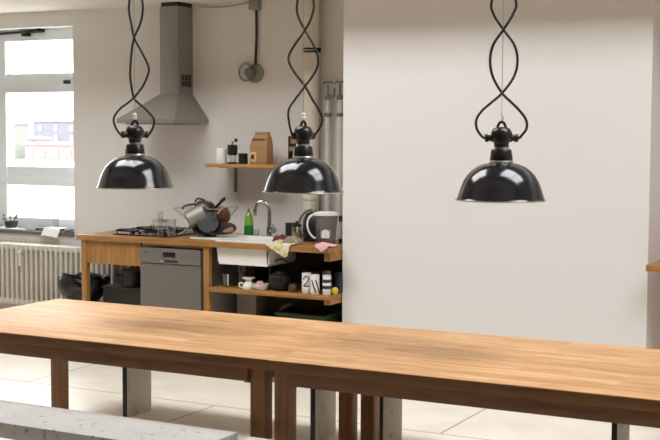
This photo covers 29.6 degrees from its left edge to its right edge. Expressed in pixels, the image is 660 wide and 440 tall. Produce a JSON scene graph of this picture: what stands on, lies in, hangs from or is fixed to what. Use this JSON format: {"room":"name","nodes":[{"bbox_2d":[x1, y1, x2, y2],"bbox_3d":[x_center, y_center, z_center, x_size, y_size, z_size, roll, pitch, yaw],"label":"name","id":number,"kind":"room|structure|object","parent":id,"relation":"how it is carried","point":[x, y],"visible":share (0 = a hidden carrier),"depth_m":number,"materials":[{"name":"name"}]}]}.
{"room":"kitchen","nodes":[
{"label":"kitchen","id":0,"kind":"room"},
{"bbox_2d":[0,0,248,13],"bbox_3d":[1.183,-1.764,8.697,12.900,0.160,1.080,2,5,28],"label":"ceiling","id":1,"kind":"structure","parent":0,"point":[6,6],"depth_m":10.62,"materials":[{"name":"paint"}]},
{"bbox_2d":[0,0,343,308],"bbox_3d":[1.506,-1.109,9.366,13.300,4.500,0.320,2,5,28],"label":"wall","id":2,"kind":"structure","parent":0,"point":[223,37],"depth_m":10.56,"materials":[{"name":"beige paint"}]},
{"bbox_2d":[0,28,74,230],"bbox_3d":[-2.997,-0.848,11.778,1.750,1.873,0.140,2,5,28],"label":"window","id":3,"kind":"structure","parent":2,"relation":"in","point":[10,175],"depth_m":11.70,"materials":[{"name":"paint"}]},
{"bbox_2d":[0,229,74,236],"bbox_3d":[-3.048,0.096,11.757,1.750,0.032,0.200,2,5,28],"label":"windowsill","id":4,"kind":"structure","parent":2,"relation":"attached to","point":[69,233],"depth_m":11.49,"materials":[{"name":"grey stone"}]},
{"bbox_2d":[0,227,25,229],"bbox_3d":[-2.957,0.079,11.703,0.360,0.012,0.160,2,5,28],"label":"tray","id":5,"kind":"object","parent":4,"relation":"on","point":[0,227],"visible":0.47,"depth_m":11.62,"materials":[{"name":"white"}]},
{"bbox_2d":[3,214,17,227],"bbox_3d":[-2.988,0.006,11.719,0.146,0.130,0.141,2,5,28],"label":"potted plant","id":6,"kind":"object","parent":5,"relation":"on","point":[8,224],"visible":1,"depth_m":11.68,"materials":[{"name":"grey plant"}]},
{"bbox_2d":[18,226,38,230],"bbox_3d":[-2.782,0.079,11.616,0.210,0.026,0.121,2,5,28],"label":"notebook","id":7,"kind":"object","parent":5,"relation":"on","point":[24,227],"visible":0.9,"depth_m":11.56,"materials":[{"name":"white paper"}]},
{"bbox_2d":[38,227,64,230],"bbox_3d":[-2.572,0.085,11.511,0.220,0.030,0.111,2,5,28],"label":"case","id":8,"kind":"object","parent":4,"relation":"on","point":[39,228],"visible":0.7,"depth_m":11.50,"materials":[{"name":"black plastic"}]},
{"bbox_2d":[40,227,64,237],"bbox_3d":[-2.531,0.112,11.407,0.210,0.094,0.160,2,5,28],"label":"paper sheets","id":9,"kind":"object","parent":4,"relation":"on","point":[47,231],"visible":1,"depth_m":11.36,"materials":[{"name":"white paper"}]},
{"bbox_2d":[117,2,208,124],"bbox_3d":[-1.396,-1.309,10.416,0.583,1.018,0.500,2,5,28],"label":"range hood","id":10,"kind":"object","parent":2,"relation":"attached to","point":[176,104],"visible":0.97,"depth_m":10.41,"materials":[{"name":"metal"}]},
{"bbox_2d":[181,74,191,87],"bbox_3d":[-1.210,-1.172,10.491,0.004,0.110,0.150,2,5,28],"label":"vent grille","id":11,"kind":"object","parent":10,"relation":"attached to","point":[186,79],"depth_m":10.50,"materials":[{"name":"metal"}]},
{"bbox_2d":[199,0,260,63],"bbox_3d":[-0.845,-1.551,10.358,0.605,0.518,0.060,2,5,28],"label":"cable","id":12,"kind":"object","parent":2,"relation":"attached to","point":[255,5],"visible":1,"depth_m":10.23,"materials":[{"name":"grey plastic"}]},
{"bbox_2d":[205,163,276,191],"bbox_3d":[-0.656,-0.337,10.190,0.655,0.242,0.330,2,5,28],"label":"wall shelf","id":13,"kind":"object","parent":2,"relation":"attached to","point":[235,166],"visible":0.56,"depth_m":10.07,"materials":[{"name":"brown wood"}]},
{"bbox_2d":[216,148,226,163],"bbox_3d":[-0.893,-0.528,10.285,0.088,0.124,0.088,2,5,28],"label":"canister","id":14,"kind":"object","parent":13,"relation":"on","point":[221,153],"visible":1,"depth_m":10.25,"materials":[{"name":"ceramic"}]},
{"bbox_2d":[227,138,237,163],"bbox_3d":[-0.799,-0.565,10.210,0.094,0.208,0.094,2,5,28],"label":"coffee grinder","id":15,"kind":"object","parent":13,"relation":"on","point":[232,149],"visible":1,"depth_m":10.18,"materials":[{"name":"black plastic"}]},
{"bbox_2d":[238,153,247,163],"bbox_3d":[-0.711,-0.502,10.191,0.079,0.087,0.079,2,5,28],"label":"tin","id":16,"kind":"object","parent":13,"relation":"on","point":[242,157],"visible":0.99,"depth_m":10.16,"materials":[{"name":"metal"}]},
{"bbox_2d":[250,132,272,164],"bbox_3d":[-0.555,-0.581,10.079,0.165,0.262,0.113,2,5,28],"label":"coffee bag","id":17,"kind":"object","parent":13,"relation":"on","point":[261,146],"visible":0.99,"depth_m":10.04,"materials":[{"name":"paper"}]},
{"bbox_2d":[288,136,296,158],"bbox_3d":[-0.296,-0.590,10.157,0.095,0.185,0.022,2,5,28],"label":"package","id":18,"kind":"object","parent":13,"relation":"on","point":[291,143],"visible":0.49,"depth_m":10.16,"materials":[{"name":"black paper"}]},
{"bbox_2d":[238,63,263,82],"bbox_3d":[-0.631,-1.208,10.261,0.240,0.157,0.074,2,5,28],"label":"wall socket","id":19,"kind":"object","parent":2,"relation":"attached to","point":[254,73],"visible":1,"depth_m":10.22,"materials":[{"name":"grey plastic"}]},
{"bbox_2d":[302,0,320,237],"bbox_3d":[-0.150,-0.346,10.014,0.151,2.870,0.156,0,4,2],"label":"pipe","id":20,"kind":"object","parent":2,"relation":"attached to","point":[310,201],"visible":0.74,"depth_m":9.91,"materials":[{"name":"beige metal"}]},
{"bbox_2d":[323,81,335,210],"bbox_3d":[-0.012,-0.008,9.993,0.117,2.200,0.072,2,5,28],"label":"pipe","id":21,"kind":"object","parent":2,"relation":"attached to","point":[327,114],"visible":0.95,"depth_m":9.93,"materials":[{"name":"metal"}]},
{"bbox_2d":[335,81,342,239],"bbox_3d":[0.083,-0.004,9.943,0.117,2.200,0.072,2,5,28],"label":"pipe","id":22,"kind":"object","parent":2,"relation":"attached to","point":[339,114],"visible":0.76,"depth_m":9.89,"materials":[{"name":"metal"}]},
{"bbox_2d":[0,353,659,439],"bbox_3d":[-1.690,1.617,3.482,13.300,0.120,13.980,2,5,28],"label":"floor","id":23,"kind":"structure","parent":0,"point":[182,399],"depth_m":8.13,"materials":[{"name":"beige tile"}]},
{"bbox_2d":[0,241,124,304],"bbox_3d":[-2.751,0.600,11.375,2.050,0.765,0.211,2,5,28],"label":"radiator","id":24,"kind":"object","parent":23,"relation":"on","point":[29,272],"visible":0.52,"depth_m":11.25,"materials":[{"name":"metal"}]},
{"bbox_2d":[57,272,109,301],"bbox_3d":[-2.090,0.749,10.603,0.448,0.585,0.415,2,5,28],"label":"waste bin","id":25,"kind":"object","parent":23,"relation":"on","point":[69,285],"visible":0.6,"depth_m":10.44,"materials":[{"name":"black plastic"}]},
{"bbox_2d":[0,400,237,439],"bbox_3d":[-1.441,1.160,6.083,2.095,0.420,0.380,2,5,28],"label":"bench","id":26,"kind":"object","parent":23,"relation":"on","point":[18,421],"visible":1,"depth_m":5.85,"materials":[{"name":"concrete"}]},
{"bbox_2d":[102,282,140,304],"bbox_3d":[-1.637,0.799,10.452,0.440,0.510,0.320,2,5,28],"label":"crate","id":27,"kind":"object","parent":23,"relation":"on","point":[112,293],"visible":0.23,"depth_m":10.32,"materials":[{"name":"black plastic"}]},
{"bbox_2d":[115,266,140,286],"bbox_3d":[-1.654,0.464,10.370,0.215,0.170,0.196,2,5,28],"label":"stock pot","id":28,"kind":"object","parent":27,"relation":"on","point":[130,277],"visible":0.84,"depth_m":10.29,"materials":[{"name":"black metal"}]},
{"bbox_2d":[76,229,258,310],"bbox_3d":[-1.341,0.590,10.338,1.285,0.945,0.780,2,5,28],"label":"kitchen counter","id":29,"kind":"object","parent":23,"relation":"on","point":[105,247],"depth_m":10.08,"materials":[{"name":"brown wood"}]},
{"bbox_2d":[113,225,195,237],"bbox_3d":[-1.423,0.090,10.351,0.550,0.051,0.533,2,5,28],"label":"gas hob","id":30,"kind":"object","parent":29,"relation":"in","point":[168,231],"visible":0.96,"depth_m":10.23,"materials":[{"name":"black metal"}]},
{"bbox_2d":[152,218,168,224],"bbox_3d":[-1.387,0.030,10.199,0.138,0.088,0.138,2,5,28],"label":"glass pot","id":31,"kind":"object","parent":30,"relation":"on","point":[158,219],"visible":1,"depth_m":10.16,"materials":[{"name":"glass"}]},
{"bbox_2d":[76,229,258,246],"bbox_3d":[-1.339,0.140,10.306,1.285,0.042,0.780,2,5,28],"label":"countertop","id":32,"kind":"structure","parent":29,"relation":"on","point":[185,240],"depth_m":10.01,"materials":[{"name":"brown wood"}]},
{"bbox_2d":[173,205,238,235],"bbox_3d":[-1.009,0.005,10.157,0.476,0.250,0.257,2,5,28],"label":"dish rack","id":33,"kind":"object","parent":29,"relation":"on","point":[237,206],"visible":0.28,"depth_m":10.12,"materials":[{"name":"metal"}]},
{"bbox_2d":[182,203,206,228],"bbox_3d":[-1.074,-0.029,9.956,0.214,0.207,0.166,-1,4,-14],"label":"saucepan","id":34,"kind":"object","parent":33,"relation":"in","point":[196,214],"visible":0.94,"depth_m":9.89,"materials":[{"name":"metal"}]},
{"bbox_2d":[194,198,214,211],"bbox_3d":[-1.012,-0.126,10.081,0.182,0.114,0.183,2,5,28],"label":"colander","id":35,"kind":"object","parent":33,"relation":"on","point":[205,204],"visible":0.8,"depth_m":10.02,"materials":[{"name":"metal"}]},
{"bbox_2d":[212,197,225,210],"bbox_3d":[-0.919,-0.115,10.008,0.187,0.145,0.051,2,5,28],"label":"ladle","id":36,"kind":"object","parent":33,"relation":"in","point":[223,199],"visible":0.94,"depth_m":9.99,"materials":[{"name":"plastic"}]},
{"bbox_2d":[213,206,229,222],"bbox_3d":[-0.871,-0.040,10.022,0.140,0.141,0.143,2,5,28],"label":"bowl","id":37,"kind":"object","parent":33,"relation":"in","point":[224,215],"visible":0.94,"depth_m":9.97,"materials":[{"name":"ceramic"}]},
{"bbox_2d":[0,299,375,439],"bbox_3d":[-0.993,0.943,6.793,2.194,0.754,1.162,2,5,28],"label":"dining table","id":38,"kind":"object","parent":23,"relation":"on","point":[232,346],"visible":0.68,"depth_m":6.43,"materials":[{"name":"brown wood"}]},
{"bbox_2d":[140,246,238,313],"bbox_3d":[-1.136,0.643,10.121,0.576,0.872,0.579,2,5,28],"label":"dishwasher","id":39,"kind":"object","parent":23,"relation":"on","point":[171,277],"visible":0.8,"depth_m":9.89,"materials":[{"name":"grey metal"}]},
{"bbox_2d":[122,367,335,439],"bbox_3d":[-0.603,1.053,7.615,2.070,0.420,0.380,2,5,28],"label":"bench","id":40,"kind":"object","parent":23,"relation":"on","point":[136,382],"visible":0.19,"depth_m":7.81,"materials":[{"name":"concrete"}]},
{"bbox_2d":[237,294,268,315],"bbox_3d":[-0.625,0.832,10.091,0.184,0.505,0.204,2,5,28],"label":"cardboard box","id":41,"kind":"object","parent":23,"relation":"on","point":[246,304],"visible":0.21,"depth_m":10.00,"materials":[{"name":"brown cardboard"}]},
{"bbox_2d":[243,437,271,439],"bbox_3d":[0.506,1.245,5.018,2.165,0.420,0.380,2,5,28],"label":"bench","id":42,"kind":"object","parent":23,"relation":"on","point":[248,438],"visible":1,"depth_m":5.61,"materials":[{"name":"concrete"}]},
{"bbox_2d":[208,238,342,313],"bbox_3d":[-0.337,0.639,9.728,1.057,0.945,0.630,2,5,28],"label":"kitchen counter","id":43,"kind":"object","parent":23,"relation":"on","point":[308,255],"visible":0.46,"depth_m":9.82,"materials":[{"name":"brown wood"}]},
{"bbox_2d":[190,234,301,266],"bbox_3d":[-0.691,0.234,9.835,0.795,0.189,0.500,2,5,28],"label":"sink","id":44,"kind":"object","parent":43,"relation":"in","point":[232,256],"visible":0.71,"depth_m":9.61,"materials":[{"name":"white ceramic"}]},
{"bbox_2d":[193,227,218,234],"bbox_3d":[-0.987,0.068,9.914,0.209,0.090,0.198,2,5,28],"label":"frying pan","id":45,"kind":"object","parent":44,"relation":"on","point":[195,230],"visible":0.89,"depth_m":9.88,"materials":[{"name":"black metal"}]},
{"bbox_2d":[210,227,233,234],"bbox_3d":[-0.853,0.089,9.897,0.191,0.070,0.056,1,4,11],"label":"wooden spatula","id":46,"kind":"object","parent":45,"relation":"on","point":[231,229],"visible":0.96,"depth_m":9.87,"materials":[{"name":"beige wood"}]},
{"bbox_2d":[197,212,220,235],"bbox_3d":[-0.969,0.037,9.949,0.190,0.210,0.175,0,4,3],"label":"pot","id":47,"kind":"object","parent":44,"relation":"on","point":[212,222],"visible":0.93,"depth_m":9.89,"materials":[{"name":"metal"}]},
{"bbox_2d":[210,222,235,234],"bbox_3d":[-0.848,0.070,9.903,0.207,0.093,0.198,2,5,28],"label":"plate","id":48,"kind":"object","parent":44,"relation":"on","point":[225,225],"visible":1,"depth_m":9.93,"materials":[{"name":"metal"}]},
{"bbox_2d":[217,236,296,266],"bbox_3d":[-0.575,0.242,9.761,0.480,0.185,0.425,2,5,28],"label":"basin","id":49,"kind":"object","parent":44,"relation":"in","point":[232,256],"depth_m":9.59,"materials":[{"name":"white ceramic"}]},
{"bbox_2d":[238,277,254,289],"bbox_3d":[-0.635,0.487,9.608,0.122,0.088,0.104,2,5,28],"label":"coffee dripper","id":50,"kind":"object","parent":43,"relation":"on","point":[247,285],"visible":0.98,"depth_m":9.57,"materials":[{"name":"white ceramic"}]},
{"bbox_2d":[244,208,252,234],"bbox_3d":[-0.661,0.016,10.150,0.076,0.233,0.076,2,5,28],"label":"soap bottle","id":51,"kind":"object","parent":43,"relation":"on","point":[248,223],"visible":0.9,"depth_m":10.12,"materials":[{"name":"green plastic"}]},
{"bbox_2d":[252,283,268,289],"bbox_3d":[-0.534,0.512,9.568,0.134,0.045,0.134,2,5,28],"label":"serving bowl","id":52,"kind":"object","parent":43,"relation":"on","point":[255,287],"visible":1,"depth_m":9.52,"materials":[{"name":"white ceramic"}]},
{"bbox_2d":[255,281,264,284],"bbox_3d":[-0.536,0.490,9.572,0.088,0.048,0.082,2,5,28],"label":"sponge","id":53,"kind":"object","parent":52,"relation":"in","point":[258,282],"visible":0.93,"depth_m":9.55,"materials":[{"name":"plastic"}]},
{"bbox_2d":[208,280,341,300],"bbox_3d":[-0.337,0.540,9.721,1.057,0.032,0.630,2,5,28],"label":"shelf","id":54,"kind":"object","parent":43,"relation":"attached to","point":[233,287],"depth_m":9.49,"materials":[{"name":"brown wood"}]},
{"bbox_2d":[208,238,342,253],"bbox_3d":[-0.335,0.188,9.696,1.057,0.042,0.630,2,5,28],"label":"countertop","id":55,"kind":"structure","parent":43,"relation":"on","point":[308,247],"depth_m":9.44,"materials":[{"name":"brown wood"}]},
{"bbox_2d":[253,200,276,235],"bbox_3d":[-0.518,-0.012,10.054,0.199,0.304,0.086,2,4,21],"label":"faucet","id":56,"kind":"object","parent":55,"relation":"on","point":[270,230],"visible":0.93,"depth_m":10.04,"materials":[{"name":"silver metal"}]},
{"bbox_2d":[272,234,286,240],"bbox_3d":[-0.376,0.139,9.646,0.162,0.063,0.136,2,5,28],"label":"cloth","id":57,"kind":"object","parent":43,"relation":"on","point":[277,237],"visible":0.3,"depth_m":9.61,"materials":[{"name":"red fabric"}]},
{"bbox_2d":[268,259,292,290],"bbox_3d":[-0.381,0.416,9.541,0.194,0.241,0.208,2,5,28],"label":"teapot","id":58,"kind":"object","parent":43,"relation":"on","point":[279,280],"visible":0.98,"depth_m":9.48,"materials":[{"name":"black metal"}]},
{"bbox_2d":[266,239,298,256],"bbox_3d":[-0.354,0.214,9.445,0.233,0.111,0.207,2,5,28],"label":"dish towel","id":59,"kind":"object","parent":43,"relation":"on","point":[281,248],"visible":0.95,"depth_m":9.35,"materials":[{"name":"yellow fabric"}]},
{"bbox_2d":[281,235,303,244],"bbox_3d":[-0.291,0.150,9.451,0.130,0.071,0.146,-3,5,-39],"label":"cloth","id":60,"kind":"object","parent":59,"relation":"on","point":[290,239],"visible":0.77,"depth_m":9.42,"materials":[{"name":"beige fabric"}]},
{"bbox_2d":[285,222,295,235],"bbox_3d":[-0.311,0.087,9.908,0.072,0.130,0.064,2,5,28],"label":"tin","id":61,"kind":"object","parent":43,"relation":"on","point":[289,229],"visible":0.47,"depth_m":9.88,"materials":[{"name":"black metal"}]},
{"bbox_2d":[288,283,296,291],"bbox_3d":[-0.282,0.510,9.435,0.066,0.070,0.066,2,5,28],"label":"sugar pot","id":62,"kind":"object","parent":43,"relation":"on","point":[292,287],"visible":1,"depth_m":9.41,"materials":[{"name":"brown ceramic"}]},
{"bbox_2d":[292,221,301,238],"bbox_3d":[-0.257,0.088,9.676,0.084,0.162,0.084,2,5,28],"label":"jar","id":63,"kind":"object","parent":43,"relation":"on","point":[297,234],"visible":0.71,"depth_m":9.65,"materials":[{"name":"clear glass"}]},
{"bbox_2d":[302,272,310,293],"bbox_3d":[-0.178,0.473,9.366,0.072,0.155,0.104,-1,4,-11],"label":"mug","id":64,"kind":"object","parent":43,"relation":"on","point":[305,275],"visible":1,"depth_m":9.32,"materials":[{"name":"white ceramic"}]},
{"bbox_2d":[297,208,317,241],"bbox_3d":[-0.118,0.036,9.757,0.200,0.255,0.201,-4,6,-44],"label":"electric kettle","id":65,"kind":"object","parent":43,"relation":"on","point":[306,237],"visible":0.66,"depth_m":9.69,"materials":[{"name":"black plastic"}]},
{"bbox_2d":[297,264,325,289],"bbox_3d":[-0.126,0.436,9.654,0.218,0.187,0.196,2,5,28],"label":"cooking pot","id":66,"kind":"object","parent":43,"relation":"on","point":[313,270],"visible":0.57,"depth_m":9.58,"materials":[{"name":"black metal"}]},
{"bbox_2d":[310,274,319,294],"bbox_3d":[-0.114,0.480,9.321,0.072,0.148,0.104,0,4,-7],"label":"mug","id":67,"kind":"object","parent":43,"relation":"on","point":[314,278],"visible":1,"depth_m":9.28,"materials":[{"name":"white ceramic"}]},
{"bbox_2d":[306,211,338,243],"bbox_3d":[-0.056,0.060,9.418,0.246,0.248,0.116,0,4,0],"label":"jug","id":68,"kind":"object","parent":43,"relation":"on","point":[325,221],"visible":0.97,"depth_m":9.38,"materials":[{"name":"grey plastic"}]},
{"bbox_2d":[314,242,337,251],"bbox_3d":[-0.043,0.198,9.246,0.165,0.070,0.137,2,5,28],"label":"cloth","id":69,"kind":"object","parent":43,"relation":"on","point":[321,246],"visible":1,"depth_m":9.20,"materials":[{"name":"pink fabric"}]},
{"bbox_2d":[322,275,330,294],"bbox_3d":[-0.016,0.483,9.311,0.067,0.145,0.098,2,5,28],"label":"mug","id":70,"kind":"object","parent":43,"relation":"on","point":[326,281],"visible":1,"depth_m":9.27,"materials":[{"name":"white ceramic"}]},
{"bbox_2d":[322,270,330,291],"bbox_3d":[-0.018,0.464,9.425,0.068,0.165,0.102,2,5,28],"label":"mug","id":71,"kind":"object","parent":43,"relation":"on","point":[324,272],"visible":0.21,"depth_m":9.38,"materials":[{"name":"grey ceramic"}]},
{"bbox_2d":[331,287,337,293],"bbox_3d":[0.036,0.528,9.303,0.052,0.056,0.052,2,5,28],"label":"lemon","id":72,"kind":"object","parent":43,"relation":"on","point":[334,290],"visible":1,"depth_m":9.28,"materials":[{"name":"yellow food"}]},
{"bbox_2d":[331,272,342,292],"bbox_3d":[0.053,0.471,9.403,0.100,0.155,0.066,2,5,28],"label":"mug","id":73,"kind":"object","parent":43,"relation":"on","point":[338,276],"visible":0.8,"depth_m":9.37,"materials":[{"name":"blue ceramic"}]},
{"bbox_2d":[338,215,342,242],"bbox_3d":[0.159,0.067,9.659,0.120,0.210,0.180,2,5,28],"label":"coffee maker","id":74,"kind":"object","parent":43,"relation":"on","point":[340,216],"visible":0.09,"depth_m":9.60,"materials":[{"name":"black plastic"}]},
{"bbox_2d":[264,302,303,316],"bbox_3d":[-0.348,0.862,9.868,0.439,0.480,0.280,2,5,28],"label":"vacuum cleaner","id":75,"kind":"object","parent":23,"relation":"on","point":[288,304],"visible":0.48,"depth_m":9.69,"materials":[{"name":"black plastic"}]},
{"bbox_2d":[275,307,341,321],"bbox_3d":[-0.147,0.910,9.607,0.443,0.422,0.347,2,5,28],"label":"crate","id":76,"kind":"object","parent":23,"relation":"on","point":[308,313],"visible":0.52,"depth_m":9.54,"materials":[{"name":"green plastic"}]},
{"bbox_2d":[267,325,659,439],"bbox_3d":[0.951,1.025,5.775,2.194,0.754,1.162,2,5,28],"label":"dining table","id":77,"kind":"object","parent":23,"relation":"on","point":[575,380],"visible":1,"depth_m":5.59,"materials":[{"name":"brown wood"}]},
{"bbox_2d":[379,397,629,439],"bbox_3d":[1.245,1.131,6.648,2.075,0.420,0.380,2,5,28],"label":"bench","id":78,"kind":"object","parent":23,"relation":"on","point":[390,416],"visible":0.07,"depth_m":7.05,"materials":[{"name":"concrete"}]},
{"bbox_2d":[646,260,659,271],"bbox_3d":[3.617,0.797,7.758,3.129,0.945,0.788,2,5,28],"label":"countertop","id":79,"kind":"structure","parent":23,"relation":"on","point":[655,266],"depth_m":8.09,"materials":[{"name":"brown wood"}]},
{"bbox_2d":[342,0,659,348],"bbox_3d":[1.242,-0.271,9.054,2.285,2.870,0.580,2,5,28],"label":"wall partition","id":80,"kind":"structure","parent":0,"point":[570,266],"depth_m":8.74,"materials":[{"name":"white paint"}]},
{"bbox_3d":[-1.944,-2.995,2.626,12.900,0.200,12.400,2,5,28],"label":"ceiling","id":81,"kind":"structure","parent":0,"visible":0},
{"bbox_2d":[96,0,173,189],"bbox_3d":[-1.052,-1.674,6.665,0.419,3.008,0.419,2,5,25],"label":"pendant lamp","id":82,"kind":"object","parent":81,"relation":"hanging from","point":[134,170],"visible":1,"depth_m":6.68,"materials":[{"name":"black metal"}]},
{"bbox_2d":[125,144,144,153],"bbox_3d":[-1.057,-0.385,6.758,0.106,0.050,0.106,2,5,28],"label":"socket","id":83,"kind":"object","parent":82,"relation":"attached to","point":[130,148],"depth_m":6.71,"materials":[{"name":"black metal"}]},
{"bbox_2d":[262,0,343,193],"bbox_3d":[-0.131,-1.643,6.296,0.419,3.009,0.419,2,5,25],"label":"pendant lamp","id":84,"kind":"object","parent":81,"relation":"hanging from","point":[302,173],"visible":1,"depth_m":6.31,"materials":[{"name":"black metal"}]},
{"bbox_2d":[293,146,313,155],"bbox_3d":[-0.137,-0.354,6.388,0.106,0.050,0.106,2,5,28],"label":"socket","id":85,"kind":"object","parent":84,"relation":"attached to","point":[298,150],"depth_m":6.35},
{"bbox_2d":[455,0,545,202],"bbox_3d":[0.796,-1.592,5.663,0.419,3.012,0.419,2,5,25],"label":"pendant lamp","id":86,"kind":"object","parent":81,"relation":"hanging from","point":[500,180],"visible":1,"depth_m":5.67,"materials":[{"name":"black metal"}]},
{"bbox_2d":[490,149,512,159],"bbox_3d":[0.791,-0.301,5.756,0.106,0.050,0.106,2,5,28],"label":"socket","id":87,"kind":"object","parent":86,"relation":"attached to","point":[496,154],"depth_m":5.71,"materials":[{"name":"black metal"}]},
{"label":"outside","id":88,"kind":"structure","parent":0,"visible":0},
{"bbox_2d":[12,159,73,218],"bbox_3d":[4.394,-5.806,115.780,220.000,0.200,190.700,2,5,28],"label":"ground","id":89,"kind":"structure","parent":88,"point":[28,200],"depth_m":43.36,"materials":[{"name":"white"}]},
{"bbox_2d":[12,121,29,158],"bbox_3d":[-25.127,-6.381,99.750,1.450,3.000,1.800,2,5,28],"label":"building","id":90,"kind":"structure","parent":89,"relation":"on","point":[20,129],"depth_m":99.20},
{"bbox_2d":[29,137,52,141],"bbox_3d":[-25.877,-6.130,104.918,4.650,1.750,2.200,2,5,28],"label":"building","id":91,"kind":"structure","parent":89,"relation":"on","point":[31,139],"depth_m":103.50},
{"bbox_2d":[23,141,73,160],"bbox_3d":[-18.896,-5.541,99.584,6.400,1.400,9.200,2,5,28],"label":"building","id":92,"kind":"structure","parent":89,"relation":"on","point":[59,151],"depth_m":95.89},
{"bbox_2d":[31,119,73,141],"bbox_3d":[-21.166,-7.989,119.859,11.400,3.350,9.200,2,5,28],"label":"building","id":93,"kind":"structure","parent":89,"relation":"on","point":[61,130],"depth_m":117.14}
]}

